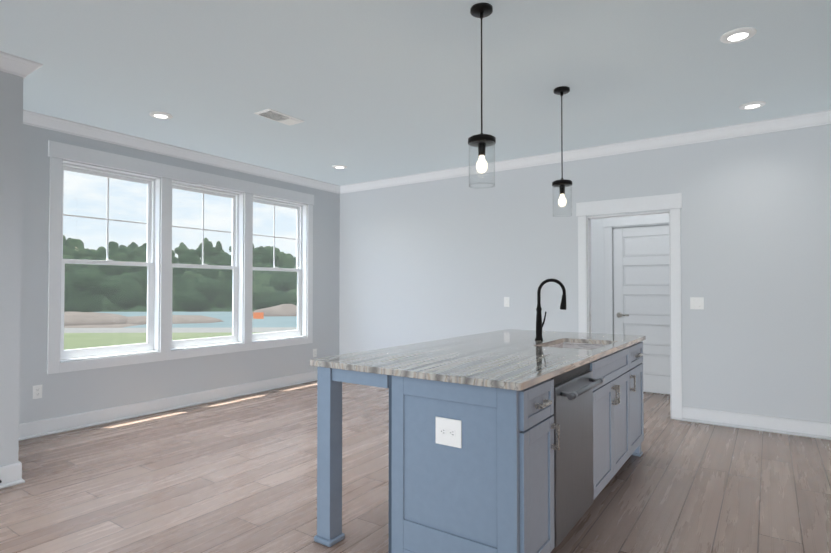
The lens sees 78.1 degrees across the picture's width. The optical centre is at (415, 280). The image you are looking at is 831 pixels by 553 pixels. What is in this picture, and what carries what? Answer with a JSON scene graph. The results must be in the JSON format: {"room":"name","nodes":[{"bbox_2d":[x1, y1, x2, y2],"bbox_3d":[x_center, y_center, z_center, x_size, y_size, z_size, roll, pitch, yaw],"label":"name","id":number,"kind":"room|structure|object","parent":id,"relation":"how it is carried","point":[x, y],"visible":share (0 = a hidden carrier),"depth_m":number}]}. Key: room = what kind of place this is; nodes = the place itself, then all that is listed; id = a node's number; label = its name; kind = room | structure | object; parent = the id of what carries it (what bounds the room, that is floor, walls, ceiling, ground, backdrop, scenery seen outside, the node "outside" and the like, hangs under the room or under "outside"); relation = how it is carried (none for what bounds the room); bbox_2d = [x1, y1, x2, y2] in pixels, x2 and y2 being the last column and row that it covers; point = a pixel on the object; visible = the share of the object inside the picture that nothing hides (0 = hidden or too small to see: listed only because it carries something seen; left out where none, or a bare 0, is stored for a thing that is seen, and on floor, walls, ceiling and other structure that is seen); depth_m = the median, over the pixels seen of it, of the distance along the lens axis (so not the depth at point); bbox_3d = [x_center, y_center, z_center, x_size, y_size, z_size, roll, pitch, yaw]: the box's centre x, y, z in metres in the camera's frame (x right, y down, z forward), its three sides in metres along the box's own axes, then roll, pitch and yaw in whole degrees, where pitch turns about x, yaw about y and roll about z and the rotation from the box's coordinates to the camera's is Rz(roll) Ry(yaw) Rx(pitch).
{"room":"kitchen","nodes":[
{"label":"kitchen","id":0,"kind":"room"},
{"bbox_2d":[0,71,22,465],"bbox_3d":[-4.455,-0.087,1.752,1.150,2.790,4.800,-1,-1,35],"label":"wall","id":1,"kind":"structure","parent":0,"point":[11,116],"depth_m":3.35},
{"bbox_2d":[0,461,24,488],"bbox_3d":[-3.934,1.235,1.448,0.029,0.135,4.729,-1,-1,35],"label":"baseboard","id":2,"kind":"structure","parent":1,"relation":"attached to","point":[10,474],"depth_m":3.33},
{"bbox_2d":[0,51,42,78],"bbox_3d":[-3.897,-1.437,1.500,0.083,0.100,4.783,-1,-1,35],"label":"crown molding","id":3,"kind":"structure","parent":1,"relation":"attached to","point":[16,65],"depth_m":3.36},
{"bbox_2d":[19,124,339,423],"bbox_3d":[-3.739,-0.050,3.936,0.150,2.790,9.210,-1,-1,35],"label":"wall","id":4,"kind":"structure","parent":0,"point":[71,392],"depth_m":5.09},
{"bbox_2d":[33,385,41,398],"bbox_3d":[-3.280,0.969,4.446,0.007,0.115,0.070,-1,-1,35],"label":"electrical outlet","id":5,"kind":"object","parent":4,"relation":"attached to","point":[37,391],"visible":1,"depth_m":4.44},
{"bbox_2d":[19,370,316,440],"bbox_3d":[-2.335,1.309,5.793,0.029,0.135,4.300,-1,-1,35],"label":"baseboard","id":6,"kind":"structure","parent":4,"relation":"attached to","point":[34,429],"depth_m":5.24},
{"bbox_2d":[47,140,313,373],"bbox_3d":[-2.394,-0.182,5.865,0.177,2.060,3.200,-1,-1,35],"label":"window","id":7,"kind":"structure","parent":4,"relation":"in","point":[152,252],"depth_m":5.34},
{"bbox_2d":[23,109,339,193],"bbox_3d":[-2.338,-1.364,5.786,0.083,0.100,4.210,-1,-1,35],"label":"crown molding","id":8,"kind":"structure","parent":4,"relation":"attached to","point":[30,118],"depth_m":5.33},
{"bbox_2d":[171,179,243,350],"bbox_3d":[-2.405,-0.157,5.873,0.150,1.830,0.920,-1,-1,35],"label":"window","id":9,"kind":"structure","parent":4,"relation":"in","point":[236,267],"depth_m":6.09},
{"bbox_2d":[252,194,306,342],"bbox_3d":[-1.818,-0.142,6.725,0.150,1.830,0.920,-1,-1,35],"label":"window","id":10,"kind":"structure","parent":4,"relation":"in","point":[301,247],"depth_m":7.04},
{"bbox_2d":[313,349,316,356],"bbox_3d":[-1.407,1.015,7.163,0.007,0.115,0.070,-1,-1,35],"label":"electrical outlet","id":11,"kind":"object","parent":4,"relation":"attached to","point":[314,352],"visible":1,"depth_m":7.16},
{"bbox_2d":[64,304,296,332],"bbox_3d":[-2.085,2.878,72.895,320.000,1.088,94.000,0,-1,-2],"label":"water","id":12,"kind":"structure","parent":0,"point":[110,316],"depth_m":31.28},
{"bbox_2d":[0,381,830,552],"bbox_3d":[0.398,1.359,1.782,9.120,0.100,10.400,-1,-1,35],"label":"floor","id":13,"kind":"structure","parent":0,"point":[238,474],"depth_m":3.30},
{"bbox_2d":[310,338,645,552],"bbox_3d":[0.670,0.892,3.277,1.185,0.884,2.466,-1,-1,35],"label":"kitchen island","id":14,"kind":"object","parent":13,"relation":"on","point":[514,441],"depth_m":2.28},
{"bbox_2d":[310,330,645,385],"bbox_3d":[0.624,0.459,3.318,1.165,0.078,2.460,-1,-1,35],"label":"island countertop","id":15,"kind":"structure","parent":14,"relation":"on","point":[501,357],"depth_m":2.72},
{"bbox_2d":[534,278,565,341],"bbox_3d":[0.962,0.207,3.626,0.227,0.438,0.105,-1,-1,35],"label":"faucet","id":16,"kind":"object","parent":15,"relation":"on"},
{"bbox_2d":[0,0,830,185],"bbox_3d":[0.345,-1.530,1.868,9.250,0.100,10.400,-1,-1,35],"label":"ceiling","id":17,"kind":"structure","parent":0,"point":[368,90],"depth_m":3.58},
{"bbox_2d":[149,111,172,118],"bbox_3d":[-2.211,-1.428,4.449,0.188,0.016,0.188,-1,-1,35],"label":"recessed light","id":18,"kind":"object","parent":17,"relation":"in","point":[159,115],"visible":1,"depth_m":4.43},
{"bbox_2d":[254,109,304,125],"bbox_3d":[-1.194,-1.427,4.506,0.200,0.016,0.400,-1,-1,35],"label":"ceiling vent","id":19,"kind":"object","parent":17,"relation":"in","point":[274,115],"visible":1,"depth_m":4.47},
{"bbox_2d":[332,165,346,168],"bbox_3d":[-0.935,-1.396,6.326,0.188,0.016,0.188,-1,-1,35],"label":"recessed light","id":20,"kind":"object","parent":17,"relation":"in","point":[339,166],"visible":1,"depth_m":6.29},
{"bbox_2d":[468,3,495,188],"bbox_3d":[0.356,-0.985,2.756,0.149,0.960,0.149,-1,-1,35],"label":"pendant light","id":21,"kind":"object","parent":17,"relation":"hanging from","point":[481,141],"visible":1,"depth_m":2.74},
{"bbox_2d":[552,86,571,216],"bbox_3d":[1.107,-0.966,3.872,0.149,0.960,0.149,-1,-1,35],"label":"pendant light","id":22,"kind":"object","parent":17,"relation":"hanging from","point":[562,183],"visible":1,"depth_m":3.86},
{"bbox_2d":[720,27,756,43],"bbox_3d":[1.918,-1.452,3.048,0.188,0.016,0.188,-1,-1,35],"label":"recessed light","id":23,"kind":"object","parent":17,"relation":"in","point":[737,35],"visible":0.98,"depth_m":3.03},
{"bbox_2d":[739,101,765,109],"bbox_3d":[2.768,-1.432,4.210,0.188,0.016,0.188,-1,-1,35],"label":"recessed light","id":24,"kind":"object","parent":17,"relation":"in","point":[752,105],"visible":0.96,"depth_m":4.19},
{"bbox_2d":[339,124,830,422],"bbox_3d":[2.651,-0.031,5.056,9.100,2.790,0.110,-1,-1,35],"label":"wall","id":25,"kind":"structure","parent":0,"point":[438,259],"depth_m":5.07},
{"bbox_2d":[504,297,508,306],"bbox_3d":[1.076,0.256,6.061,0.070,0.115,0.016,-1,-1,35],"label":"light switch","id":26,"kind":"object","parent":25,"relation":"attached to","point":[506,301],"visible":1,"depth_m":6.06},
{"bbox_2d":[340,110,830,193],"bbox_3d":[2.556,-1.376,5.029,9.000,0.100,0.083,-1,-1,35],"label":"crown molding","id":27,"kind":"structure","parent":25,"relation":"attached to","point":[820,118],"depth_m":5.31},
{"bbox_2d":[576,193,681,419],"bbox_3d":[2.224,0.261,5.347,1.030,2.217,0.164,-1,-1,35],"label":"door frame","id":28,"kind":"structure","parent":25,"relation":"attached to","point":[671,216],"depth_m":5.21},
{"bbox_2d":[690,297,703,308],"bbox_3d":[2.710,0.222,4.935,0.116,0.115,0.016,-1,-1,35],"label":"light switch","id":29,"kind":"object","parent":25,"relation":"attached to","point":[696,302],"visible":1,"depth_m":4.94},
{"bbox_2d":[682,406,830,439],"bbox_3d":[4.436,1.274,3.720,4.470,0.135,0.029,-1,-1,35],"label":"baseboard","id":30,"kind":"structure","parent":25,"relation":"attached to","point":[804,428],"depth_m":4.63},
{"bbox_2d":[591,218,668,333],"bbox_3d":[3.271,-0.013,6.087,9.250,2.790,0.150,-1,-1,35],"label":"wall","id":31,"kind":"structure","parent":0,"point":[597,276],"depth_m":6.61},
{"bbox_2d":[613,225,669,393],"bbox_3d":[2.851,0.353,6.290,0.808,2.040,0.094,-1,-1,35],"label":"hall door","id":32,"kind":"structure","parent":31,"relation":"in","point":[641,281],"depth_m":6.31},
{"label":"outside","id":33,"kind":"structure","parent":0,"visible":0},
{"bbox_2d":[64,332,266,349],"bbox_3d":[-3.959,4.571,134.347,320.000,0.200,251.000,0,-1,-2],"label":"lawn","id":34,"kind":"structure","parent":33,"point":[78,340],"depth_m":22.56},
{"bbox_2d":[63,235,296,311],"bbox_3d":[-28.487,-2.304,53.327,97.737,11.814,15.024,0,-1,-2],"label":"trees","id":35,"kind":"object","parent":34,"relation":"on","point":[127,272],"depth_m":47.76}
]}

